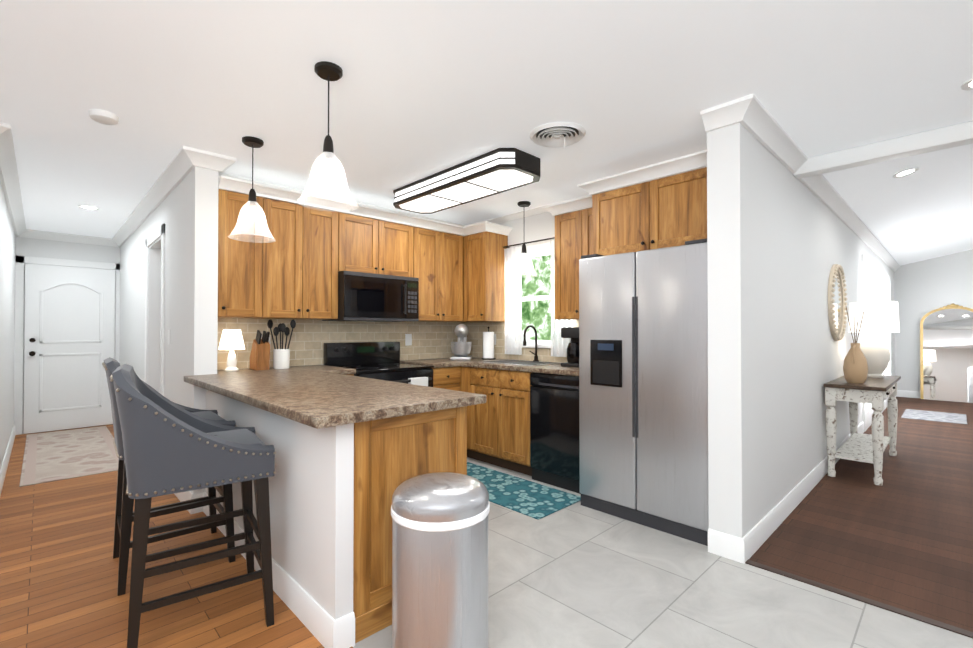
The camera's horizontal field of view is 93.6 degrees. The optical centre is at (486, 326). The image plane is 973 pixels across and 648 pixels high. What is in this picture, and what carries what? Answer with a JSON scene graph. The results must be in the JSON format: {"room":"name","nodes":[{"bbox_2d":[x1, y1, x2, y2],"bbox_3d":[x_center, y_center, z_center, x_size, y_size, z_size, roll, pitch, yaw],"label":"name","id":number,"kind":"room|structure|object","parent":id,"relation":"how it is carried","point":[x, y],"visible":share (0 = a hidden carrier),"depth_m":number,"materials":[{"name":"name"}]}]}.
{"room":"kitchen","nodes":[
{"label":"kitchen","id":0,"kind":"room"},
{"bbox_2d":[0,181,15,468],"bbox_3d":[-4.338,0.050,4.041,0.120,2.440,3.940,1,-1,-44],"label":"wall","id":1,"kind":"structure","parent":0,"point":[7,285],"depth_m":4.14,"materials":[{"name":"white paint"}]},
{"bbox_2d":[0,425,15,494],"bbox_3d":[-4.242,1.208,4.028,0.016,0.125,3.836,1,-1,-44],"label":"baseboard","id":2,"kind":"structure","parent":1,"relation":"attached to","point":[5,462],"depth_m":4.11,"materials":[{"name":"white paint"}]},
{"bbox_2d":[0,123,27,237],"bbox_3d":[-4.189,-1.128,4.051,0.090,0.096,3.910,1,-1,-44],"label":"crown molding","id":3,"kind":"structure","parent":1,"relation":"attached to","point":[9,178],"depth_m":3.52,"materials":[{"name":"white paint"}]},
{"bbox_2d":[16,237,119,408],"bbox_3d":[-5.280,0.068,5.790,0.970,2.440,0.120,1,-1,-44],"label":"wall","id":4,"kind":"structure","parent":0,"point":[34,247],"depth_m":5.71,"materials":[{"name":"white paint"}]},
{"bbox_2d":[14,255,119,434],"bbox_3d":[-5.221,0.225,5.750,1.010,2.125,0.016,1,-1,-44],"label":"door frame","id":5,"kind":"structure","parent":4,"relation":"attached to","point":[19,260],"depth_m":5.44,"materials":[{"name":"white paint"}]},
{"bbox_2d":[23,263,114,433],"bbox_3d":[-5.185,0.266,5.712,0.840,2.029,0.112,1,-1,-44],"label":"door","id":6,"kind":"structure","parent":4,"relation":"in","point":[69,330],"depth_m":5.69,"materials":[{"name":"white paint"}]},
{"bbox_2d":[28,229,111,245],"bbox_3d":[-5.207,-1.111,5.726,0.750,0.096,0.090,1,-1,-44],"label":"crown molding","id":7,"kind":"structure","parent":4,"relation":"attached to","point":[37,234],"depth_m":5.71,"materials":[{"name":"white paint"}]},
{"bbox_2d":[119,166,218,493],"bbox_3d":[-3.428,0.057,4.683,0.140,2.440,4.290,1,-1,-44],"label":"wall","id":8,"kind":"structure","parent":0,"point":[185,211],"depth_m":3.35,"materials":[{"name":"white paint"}]},
{"bbox_2d":[144,224,164,395],"bbox_3d":[-2.983,0.204,4.215,0.156,2.135,0.910,1,-1,-44],"label":"door frame","id":9,"kind":"structure","parent":8,"relation":"attached to","point":[154,309],"depth_m":4.44,"materials":[{"name":"white paint"}]},
{"bbox_2d":[112,146,203,246],"bbox_3d":[-3.433,-1.123,4.543,0.100,0.096,4.260,1,-1,-44],"label":"crown molding","id":10,"kind":"structure","parent":8,"relation":"attached to","point":[186,158],"depth_m":3.69,"materials":[{"name":"white paint"}]},
{"bbox_2d":[168,330,169,344],"bbox_3d":[-2.570,0.087,3.696,0.005,0.120,0.080,1,-1,-44],"label":"switch plate","id":11,"kind":"object","parent":8,"relation":"attached to","point":[168,337],"visible":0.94,"depth_m":3.65,"materials":[{"name":"white plastic"}]},
{"bbox_2d":[204,154,239,177],"bbox_3d":[-1.922,-1.135,3.306,0.100,0.096,0.380,1,-1,-44],"label":"crown molding","id":12,"kind":"structure","parent":8,"relation":"attached to","point":[218,162],"depth_m":3.17,"materials":[{"name":"white paint"}]},
{"bbox_2d":[218,185,273,318],"bbox_3d":[-1.878,-0.523,3.461,0.360,0.915,0.327,1,-1,-44],"label":"upper cabinet","id":13,"kind":"object","parent":8,"relation":"attached to","point":[245,269],"depth_m":3.35,"materials":[{"name":"brown wood"}]},
{"bbox_2d":[217,318,464,369],"bbox_3d":[-1.174,0.142,4.362,2.636,0.398,0.011,1,-1,-44],"label":"backsplash","id":14,"kind":"structure","parent":8,"relation":"attached to","point":[430,340],"depth_m":4.13,"materials":[{"name":"tile"}]},
{"bbox_2d":[405,334,411,345],"bbox_3d":[-0.804,0.137,4.710,0.080,0.120,0.005,1,-1,-44],"label":"electrical outlet plate","id":15,"kind":"object","parent":14,"relation":"attached to","point":[408,339],"depth_m":4.71,"materials":[{"name":"white plastic"}]},
{"bbox_2d":[236,177,467,226],"bbox_3d":[-1.184,-1.125,4.333,2.570,0.096,0.060,1,-1,-44],"label":"crown molding","id":16,"kind":"structure","parent":8,"relation":"attached to","point":[242,178],"depth_m":4.21,"materials":[{"name":"white paint"}]},
{"bbox_2d":[0,424,352,647],"bbox_3d":[-1.738,1.300,2.289,4.320,0.104,10.060,1,-1,-44],"label":"floor","id":17,"kind":"structure","parent":0,"point":[59,566],"depth_m":2.22,"materials":[{"name":"brown wood"}]},
{"bbox_2d":[19,426,118,486],"bbox_3d":[-4.293,1.272,4.742,0.720,0.008,2.500,1,-1,-44],"label":"rug","id":18,"kind":"object","parent":17,"relation":"on","point":[60,455],"visible":0.81,"depth_m":4.48,"materials":[{"name":"beige fabric"}]},
{"bbox_2d":[102,357,236,595],"bbox_3d":[-1.711,0.709,2.461,0.570,1.090,0.573,1,-1,-44],"label":"stool","id":19,"kind":"object","parent":17,"relation":"on","point":[124,516],"visible":0.42,"depth_m":2.33,"materials":[{"name":"grey fabric"}]},
{"bbox_2d":[110,363,275,647],"bbox_3d":[-1.251,0.704,1.958,0.550,1.090,0.573,0,-1,-36],"label":"stool","id":20,"kind":"object","parent":17,"relation":"on","point":[170,447],"visible":1,"depth_m":1.76,"materials":[{"name":"grey fabric"}]},
{"bbox_2d":[205,390,353,619],"bbox_3d":[-1.228,0.810,2.470,0.075,0.888,1.940,1,-1,-44],"label":"wall","id":21,"kind":"structure","parent":0,"point":[311,491],"depth_m":1.92,"materials":[{"name":"white paint"}]},
{"bbox_2d":[174,491,343,647],"bbox_3d":[-1.644,1.195,2.778,0.086,0.125,3.000,1,-1,-44],"label":"baseboard","id":22,"kind":"structure","parent":21,"relation":"attached to","point":[322,625],"depth_m":1.95,"materials":[{"name":"white paint"}]},
{"bbox_2d":[312,365,355,372],"bbox_3d":[-1.350,0.357,3.754,0.265,0.040,0.633,1,-1,-44],"label":"countertop","id":23,"kind":"structure","parent":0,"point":[350,370],"depth_m":3.65,"materials":[{"name":"stone"}]},
{"bbox_2d":[0,0,972,264],"bbox_3d":[1.572,-1.498,5.456,13.440,0.752,10.180,1,-1,-44],"label":"ceiling","id":24,"kind":"structure","parent":0,"point":[420,89],"depth_m":2.30,"materials":[{"name":"white paint"}]},
{"bbox_2d":[78,205,99,209],"bbox_3d":[-3.887,-1.161,4.464,0.163,0.007,0.163,0,-1,40],"label":"recessed light","id":25,"kind":"object","parent":24,"relation":"in","point":[80,206],"depth_m":4.47,"materials":[{"name":"white plastic"}]},
{"bbox_2d":[89,109,118,124],"bbox_3d":[-2.138,-1.165,2.553,0.132,0.037,0.132,1,-1,-44],"label":"smoke detector","id":26,"kind":"object","parent":24,"relation":"attached to","point":[103,117],"visible":1,"depth_m":2.52,"materials":[{"name":"white plastic"}]},
{"bbox_2d":[228,136,275,242],"bbox_3d":[-1.482,-0.868,2.895,0.272,0.625,0.272,1,-1,-44],"label":"pendant light","id":27,"kind":"object","parent":24,"relation":"hanging from","point":[251,141],"visible":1,"depth_m":2.88,"materials":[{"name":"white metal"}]},
{"bbox_2d":[296,61,358,211],"bbox_3d":[-0.729,-0.876,2.107,0.272,0.625,0.272,1,-1,-44],"label":"pendant light","id":28,"kind":"object","parent":24,"relation":"hanging from","point":[328,71],"visible":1,"depth_m":2.09,"materials":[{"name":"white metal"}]},
{"bbox_2d":[393,148,539,213],"bbox_3d":[-0.210,-1.107,3.612,0.410,0.132,1.418,1,-1,-44],"label":"ceiling light","id":29,"kind":"object","parent":24,"relation":"attached to","point":[495,172],"visible":1,"depth_m":3.39,"materials":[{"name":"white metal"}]},
{"bbox_2d":[511,201,537,277],"bbox_3d":[0.354,-0.819,4.305,0.256,0.695,0.256,1,-1,-44],"label":"pendant light","id":30,"kind":"object","parent":24,"relation":"hanging from","point":[524,204],"visible":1,"depth_m":4.28,"materials":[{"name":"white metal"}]},
{"bbox_2d":[529,122,585,148],"bbox_3d":[0.437,-1.137,2.812,0.344,0.089,0.344,1,-1,-44],"label":"ceiling vent","id":31,"kind":"object","parent":24,"relation":"in","point":[557,134],"visible":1,"depth_m":2.79,"materials":[{"name":"white metal"}]},
{"bbox_2d":[893,168,918,177],"bbox_3d":[3.473,-1.272,3.787,0.161,0.039,0.163,0,-1,40],"label":"recessed light","id":32,"kind":"object","parent":24,"relation":"in","point":[909,171],"depth_m":3.79,"materials":[{"name":"white plastic"}]},
{"bbox_2d":[961,78,972,90],"bbox_3d":[2.405,-1.184,2.202,0.163,0.007,0.163,0,-1,7],"label":"recessed light","id":33,"kind":"object","parent":24,"relation":"in","point":[967,85],"depth_m":2.25,"materials":[{"name":"white plastic"}]},
{"bbox_2d":[466,207,591,362],"bbox_3d":[0.849,0.052,4.262,0.120,2.440,2.980,1,-1,-44],"label":"wall","id":34,"kind":"structure","parent":0,"point":[533,227],"depth_m":4.58,"materials":[{"name":"white paint"}]},
{"bbox_2d":[274,197,313,319],"bbox_3d":[-1.684,-0.521,3.650,0.419,0.915,0.327,1,-1,-44],"label":"upper cabinet","id":35,"kind":"object","parent":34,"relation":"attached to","point":[300,262],"depth_m":3.60,"materials":[{"name":"brown wood"}]},
{"bbox_2d":[314,205,349,319],"bbox_3d":[-1.468,-0.519,3.861,0.424,0.915,0.327,1,-1,-44],"label":"upper cabinet","id":36,"kind":"object","parent":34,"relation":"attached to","point":[332,228],"depth_m":3.80,"materials":[{"name":"brown wood"}]},
{"bbox_2d":[346,209,385,274],"bbox_3d":[-1.201,-0.719,4.123,0.439,0.510,0.327,1,-1,-44],"label":"upper cabinet","id":37,"kind":"object","parent":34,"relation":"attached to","point":[366,253],"depth_m":4.04,"materials":[{"name":"brown wood"}]},
{"bbox_2d":[322,271,418,321],"bbox_3d":[-1.040,-0.255,4.183,0.756,0.409,0.455,1,-1,-44],"label":"microwave","id":38,"kind":"object","parent":37,"relation":"attached to","point":[362,296],"visible":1,"depth_m":4.01,"materials":[{"name":"black metal"}]},
{"bbox_2d":[386,217,413,276],"bbox_3d":[-0.971,-0.717,4.346,0.440,0.510,0.327,1,-1,-44],"label":"upper cabinet","id":39,"kind":"object","parent":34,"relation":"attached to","point":[399,234],"depth_m":4.28,"materials":[{"name":"brown wood"}]},
{"bbox_2d":[414,225,433,321],"bbox_3d":[-0.699,-0.512,4.609,0.439,0.915,0.327,1,-1,-44],"label":"upper cabinet","id":40,"kind":"object","parent":34,"relation":"attached to","point":[423,234],"depth_m":4.49,"materials":[{"name":"brown wood"}]},
{"bbox_2d":[426,225,465,321],"bbox_3d":[-0.461,-0.510,4.796,0.400,0.915,0.391,1,-1,-44],"label":"upper cabinet","id":41,"kind":"object","parent":34,"relation":"attached to","point":[447,242],"depth_m":4.69,"materials":[{"name":"brown wood"}]},
{"bbox_2d":[462,229,508,321],"bbox_3d":[-0.038,-0.505,4.807,0.393,0.905,0.350,1,-1,-44],"label":"upper cabinet","id":42,"kind":"object","parent":34,"relation":"attached to","point":[483,268],"depth_m":4.71,"materials":[{"name":"brown wood"}]},
{"bbox_2d":[465,320,578,362],"bbox_3d":[0.493,0.144,4.532,0.011,0.398,2.070,1,-1,-44],"label":"backsplash","id":43,"kind":"structure","parent":34,"relation":"attached to","point":[476,329],"depth_m":4.89,"materials":[{"name":"tile"}]},
{"bbox_2d":[503,237,570,356],"bbox_3d":[0.497,-0.277,4.481,0.081,1.122,0.852,1,-1,-44],"label":"curtain","id":44,"kind":"object","parent":34,"relation":"hanging from","point":[513,339],"visible":0.69,"depth_m":4.64,"materials":[{"name":"white fabric"}]},
{"bbox_2d":[521,242,572,347],"bbox_3d":[0.542,-0.300,4.525,0.113,1.020,0.830,1,-1,-44],"label":"kitchen window","id":45,"kind":"structure","parent":34,"relation":"in","point":[536,302],"depth_m":4.60,"materials":[{"name":"white"}]},
{"bbox_2d":[551,209,573,319],"bbox_3d":[0.827,-0.513,3.966,0.327,0.905,0.341,1,-1,-44],"label":"upper cabinet","id":46,"kind":"object","parent":34,"relation":"attached to","point":[564,222],"depth_m":3.91,"materials":[{"name":"brown wood"}]},
{"bbox_2d":[574,205,589,319],"bbox_3d":[0.981,-0.515,3.808,0.327,0.905,0.340,1,-1,-44],"label":"upper cabinet","id":47,"kind":"object","parent":34,"relation":"attached to","point":[581,218],"depth_m":3.79,"materials":[{"name":"brown wood"}]},
{"bbox_2d":[469,166,706,224],"bbox_3d":[0.788,-1.146,4.214,0.050,0.056,2.980,1,-1,-44],"label":"crown molding","id":48,"kind":"structure","parent":34,"relation":"attached to","point":[538,210],"depth_m":4.62,"materials":[{"name":"white paint"}]},
{"bbox_2d":[590,181,637,255],"bbox_3d":[1.174,-0.736,3.404,0.617,0.470,0.503,1,-1,-44],"label":"upper cabinet","id":49,"kind":"object","parent":34,"relation":"attached to","point":[613,213],"depth_m":3.24,"materials":[{"name":"brown wood"}]},
{"bbox_2d":[638,161,706,250],"bbox_3d":[1.442,-0.739,3.129,0.617,0.470,0.502,1,-1,-44],"label":"upper cabinet","id":50,"kind":"object","parent":34,"relation":"attached to","point":[672,210],"depth_m":2.94,"materials":[{"name":"brown wood"}]},
{"bbox_2d":[353,457,972,647],"bbox_3d":[0.949,1.302,2.239,2.780,0.100,6.240,1,-1,-44],"label":"floor","id":51,"kind":"structure","parent":0,"point":[577,575],"depth_m":2.09,"materials":[{"name":"grey tile"}]},
{"bbox_2d":[323,341,433,386],"bbox_3d":[-0.938,0.708,4.069,0.758,1.125,0.694,1,-1,-44],"label":"range","id":52,"kind":"object","parent":51,"relation":"on","point":[377,360],"visible":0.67,"depth_m":4.09,"materials":[{"name":"black metal"}]},
{"bbox_2d":[353,405,473,642],"bbox_3d":[-0.524,0.808,2.242,0.612,0.888,0.644,1,-1,-44],"label":"base cabinet","id":53,"kind":"object","parent":51,"relation":"on","point":[391,454],"depth_m":1.90,"materials":[{"name":"brown wood"}]},
{"bbox_2d":[184,365,486,428],"bbox_3d":[-1.126,0.347,2.732,0.840,0.040,2.408,1,-1,-44],"label":"countertop","id":54,"kind":"structure","parent":53,"relation":"on","point":[319,396],"depth_m":2.15,"materials":[{"name":"stone"}]},
{"bbox_2d":[218,329,244,370],"bbox_3d":[-1.907,0.178,3.420,0.176,0.310,0.176,1,-1,-44],"label":"light","id":55,"kind":"object","parent":54,"relation":"on","point":[231,340],"visible":1,"depth_m":3.38,"materials":[{"name":"white ceramic"}]},
{"bbox_2d":[250,330,269,370],"bbox_3d":[-1.743,0.181,3.525,0.100,0.306,0.199,1,-1,-44],"label":"knife block","id":56,"kind":"object","parent":54,"relation":"on","point":[260,355],"visible":1,"depth_m":3.48,"materials":[{"name":"brown wood"}]},
{"bbox_2d":[267,319,295,368],"bbox_3d":[-1.635,0.139,3.643,0.176,0.392,0.155,1,-1,-44],"label":"utensil crock","id":57,"kind":"object","parent":54,"relation":"on","point":[281,358],"visible":1,"depth_m":3.60,"materials":[{"name":"white ceramic"}]},
{"bbox_2d":[391,472,489,647],"bbox_3d":[-0.155,0.909,1.671,0.364,0.675,0.430,1,-1,-44],"label":"trash can","id":58,"kind":"object","parent":51,"relation":"on","point":[439,559],"visible":1,"depth_m":1.54,"materials":[{"name":"silver metal"}]},
{"bbox_2d":[432,366,461,390],"bbox_3d":[-0.587,0.831,4.502,0.340,0.888,0.617,1,-1,-44],"label":"base cabinet","id":59,"kind":"object","parent":51,"relation":"on","point":[450,378],"depth_m":4.30,"materials":[{"name":"brown wood"}]},
{"bbox_2d":[399,358,459,367],"bbox_3d":[-0.591,0.365,4.493,0.315,0.040,0.633,1,-1,-44],"label":"countertop","id":60,"kind":"structure","parent":59,"relation":"on","point":[436,363],"depth_m":4.35,"materials":[{"name":"stone"}]},
{"bbox_2d":[462,366,489,463],"bbox_3d":[0.163,0.830,4.427,0.618,0.888,0.576,1,-1,-44],"label":"base cabinet","id":61,"kind":"object","parent":51,"relation":"on","point":[474,380],"depth_m":4.23,"materials":[{"name":"brown wood"}]},
{"bbox_2d":[440,357,578,375],"bbox_3d":[0.259,0.363,4.310,0.648,0.040,2.080,1,-1,-44],"label":"countertop","id":62,"kind":"structure","parent":61,"relation":"on","point":[558,369],"depth_m":3.90,"materials":[{"name":"stone"}]},
{"bbox_2d":[450,324,471,359],"bbox_3d":[-0.262,0.161,4.788,0.216,0.371,0.382,0,-1,1],"label":"stand mixer","id":63,"kind":"object","parent":62,"relation":"on","point":[461,349],"visible":1,"depth_m":4.65,"materials":[{"name":"silver metal"}]},
{"bbox_2d":[481,326,495,359],"bbox_3d":[0.022,0.174,4.837,0.150,0.347,0.150,1,-1,-44],"label":"paper towel","id":64,"kind":"object","parent":62,"relation":"on","point":[488,345],"visible":1,"depth_m":4.79,"materials":[{"name":"white paper"}]},
{"bbox_2d":[481,360,560,365],"bbox_3d":[0.304,0.338,4.273,0.420,0.008,0.660,1,-1,-44],"label":"sink rim","id":65,"kind":"object","parent":62,"relation":"on","point":[523,363],"visible":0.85,"depth_m":4.23,"materials":[{"name":"silver metal"}]},
{"bbox_2d":[523,325,538,361],"bbox_3d":[0.409,0.166,4.414,0.216,0.356,0.112,1,-1,-44],"label":"faucet","id":66,"kind":"object","parent":62,"relation":"on","point":[524,343],"visible":0.9,"depth_m":4.43,"materials":[{"name":"black metal"}]},
{"bbox_2d":[561,327,578,367],"bbox_3d":[0.780,0.173,3.872,0.240,0.330,0.200,1,-1,-44],"label":"coffee maker","id":67,"kind":"object","parent":62,"relation":"on","point":[572,333],"visible":0.46,"depth_m":3.79,"materials":[{"name":"black plastic"}]},
{"bbox_2d":[490,369,531,475],"bbox_3d":[0.430,0.827,4.153,0.618,0.888,0.429,1,-1,-44],"label":"base cabinet","id":68,"kind":"object","parent":51,"relation":"on","point":[509,390],"depth_m":3.96,"materials":[{"name":"brown wood"}]},
{"bbox_2d":[467,462,580,519],"bbox_3d":[0.076,1.262,3.623,0.540,0.008,1.300,1,-1,-44],"label":"kitchen rug","id":69,"kind":"object","parent":51,"relation":"on","point":[537,501],"visible":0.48,"depth_m":3.41,"materials":[{"name":"teal fabric"}]},
{"bbox_2d":[530,372,580,493],"bbox_3d":[0.786,0.824,3.780,0.623,0.887,0.594,1,-1,-44],"label":"dishwasher","id":70,"kind":"object","parent":51,"relation":"on","point":[554,429],"visible":0.6,"depth_m":3.59,"materials":[{"name":"black metal"}]},
{"bbox_2d":[579,238,708,545],"bbox_3d":[1.232,0.380,3.179,0.778,1.762,0.882,1,-1,-44],"label":"fridge","id":71,"kind":"object","parent":51,"relation":"on","point":[643,387],"visible":0.83,"depth_m":2.86,"materials":[{"name":"grey metal"}]},
{"bbox_2d":[707,123,894,537],"bbox_3d":[4.469,0.066,5.589,8.840,2.440,0.170,1,-1,-44],"label":"wall","id":72,"kind":"structure","parent":0,"point":[782,239],"depth_m":2.77,"materials":[{"name":"white paint"}]},
{"bbox_2d":[728,94,807,173],"bbox_3d":[1.769,-1.141,2.790,1.230,0.096,0.090,1,-1,-44],"label":"crown molding","id":73,"kind":"structure","parent":72,"relation":"attached to","point":[752,115],"depth_m":2.62,"materials":[{"name":"white paint"}]},
{"bbox_2d":[736,396,895,563],"bbox_3d":[4.528,1.222,5.505,8.856,0.125,0.016,1,-1,-44],"label":"baseboard","id":74,"kind":"structure","parent":72,"relation":"attached to","point":[746,546],"depth_m":2.90,"materials":[{"name":"white paint"}]},
{"bbox_2d":[828,264,846,340],"bbox_3d":[3.344,-0.227,4.339,0.730,0.730,0.050,1,-1,-44],"label":"round mirror","id":75,"kind":"object","parent":72,"relation":"attached to","point":[837,303],"visible":1,"depth_m":4.34,"materials":[{"name":"white mirror"}]},
{"bbox_2d":[799,174,899,271],"bbox_3d":[5.011,-1.109,5.947,7.580,0.096,0.090,1,-1,-44],"label":"crown molding","id":76,"kind":"structure","parent":72,"relation":"attached to","point":[818,185],"depth_m":4.50,"materials":[{"name":"white paint"}]},
{"bbox_2d":[861,254,891,431],"bbox_3d":[5.805,0.212,6.753,3.340,2.170,0.021,1,-1,-44],"label":"window","id":77,"kind":"structure","parent":72,"relation":"in","point":[871,281],"depth_m":6.19,"materials":[{"name":"white glass"}]},
{"bbox_2d":[745,397,972,637],"bbox_3d":[5.546,1.323,4.552,8.965,0.105,3.140,1,-1,-44],"label":"floor","id":78,"kind":"structure","parent":0,"point":[899,541],"depth_m":2.81,"materials":[{"name":"brown wood"}]},
{"bbox_2d":[824,375,900,485],"bbox_3d":[3.478,0.879,4.191,1.360,0.785,0.402,1,-1,-44],"label":"console table","id":79,"kind":"object","parent":78,"relation":"on","point":[875,392],"visible":0.98,"depth_m":3.85,"materials":[{"name":"white wood"}]},
{"bbox_2d":[843,306,867,382],"bbox_3d":[3.157,0.152,3.912,0.195,0.660,0.170,1,-1,-44],"label":"vase","id":80,"kind":"object","parent":79,"relation":"on","point":[855,367],"visible":1,"depth_m":3.87,"materials":[{"name":"beige ceramic"}]},
{"bbox_2d":[848,301,899,377],"bbox_3d":[3.747,0.128,4.424,0.380,0.720,0.380,1,-1,-44],"label":"table lamp","id":81,"kind":"object","parent":79,"relation":"on","point":[880,316],"visible":0.9,"depth_m":4.32,"materials":[{"name":"beige ceramic"}]},
{"bbox_2d":[901,409,966,423],"bbox_3d":[6.449,1.292,6.582,1.000,0.008,0.650,1,-1,-44],"label":"living room rug","id":82,"kind":"object","parent":78,"relation":"on","point":[936,416],"visible":0.96,"depth_m":6.53,"materials":[{"name":"white fabric"}]},
{"bbox_2d":[920,303,972,402],"bbox_3d":[8.162,0.450,7.987,0.148,1.712,0.840,1,-1,-44],"label":"arched floor mirror","id":83,"kind":"object","parent":78,"relation":"on","point":[946,353],"visible":0.98,"depth_m":8.03,"materials":[{"name":"gold metal"}]},
{"bbox_2d":[793,121,972,178],"bbox_3d":[3.257,-1.136,2.229,0.120,0.105,2.970,1,-1,-44],"label":"header beam","id":84,"kind":"structure","parent":0,"point":[953,136],"depth_m":2.88,"materials":[{"name":"white paint"}]},
{"bbox_2d":[894,249,972,390],"bbox_3d":[8.715,-0.293,7.654,0.120,3.200,3.140,1,-1,-44],"label":"wall","id":85,"kind":"structure","parent":0,"point":[922,288],"depth_m":8.37,"materials":[{"name":"white paint"}]},
{"bbox_2d":[896,390,919,397],"bbox_3d":[8.736,1.243,7.519,0.016,0.125,2.940,1,-1,-44],"label":"baseboard","id":86,"kind":"structure","parent":85,"relation":"attached to","point":[900,393],"depth_m":8.46,"materials":[{"name":"white paint"}]}
]}

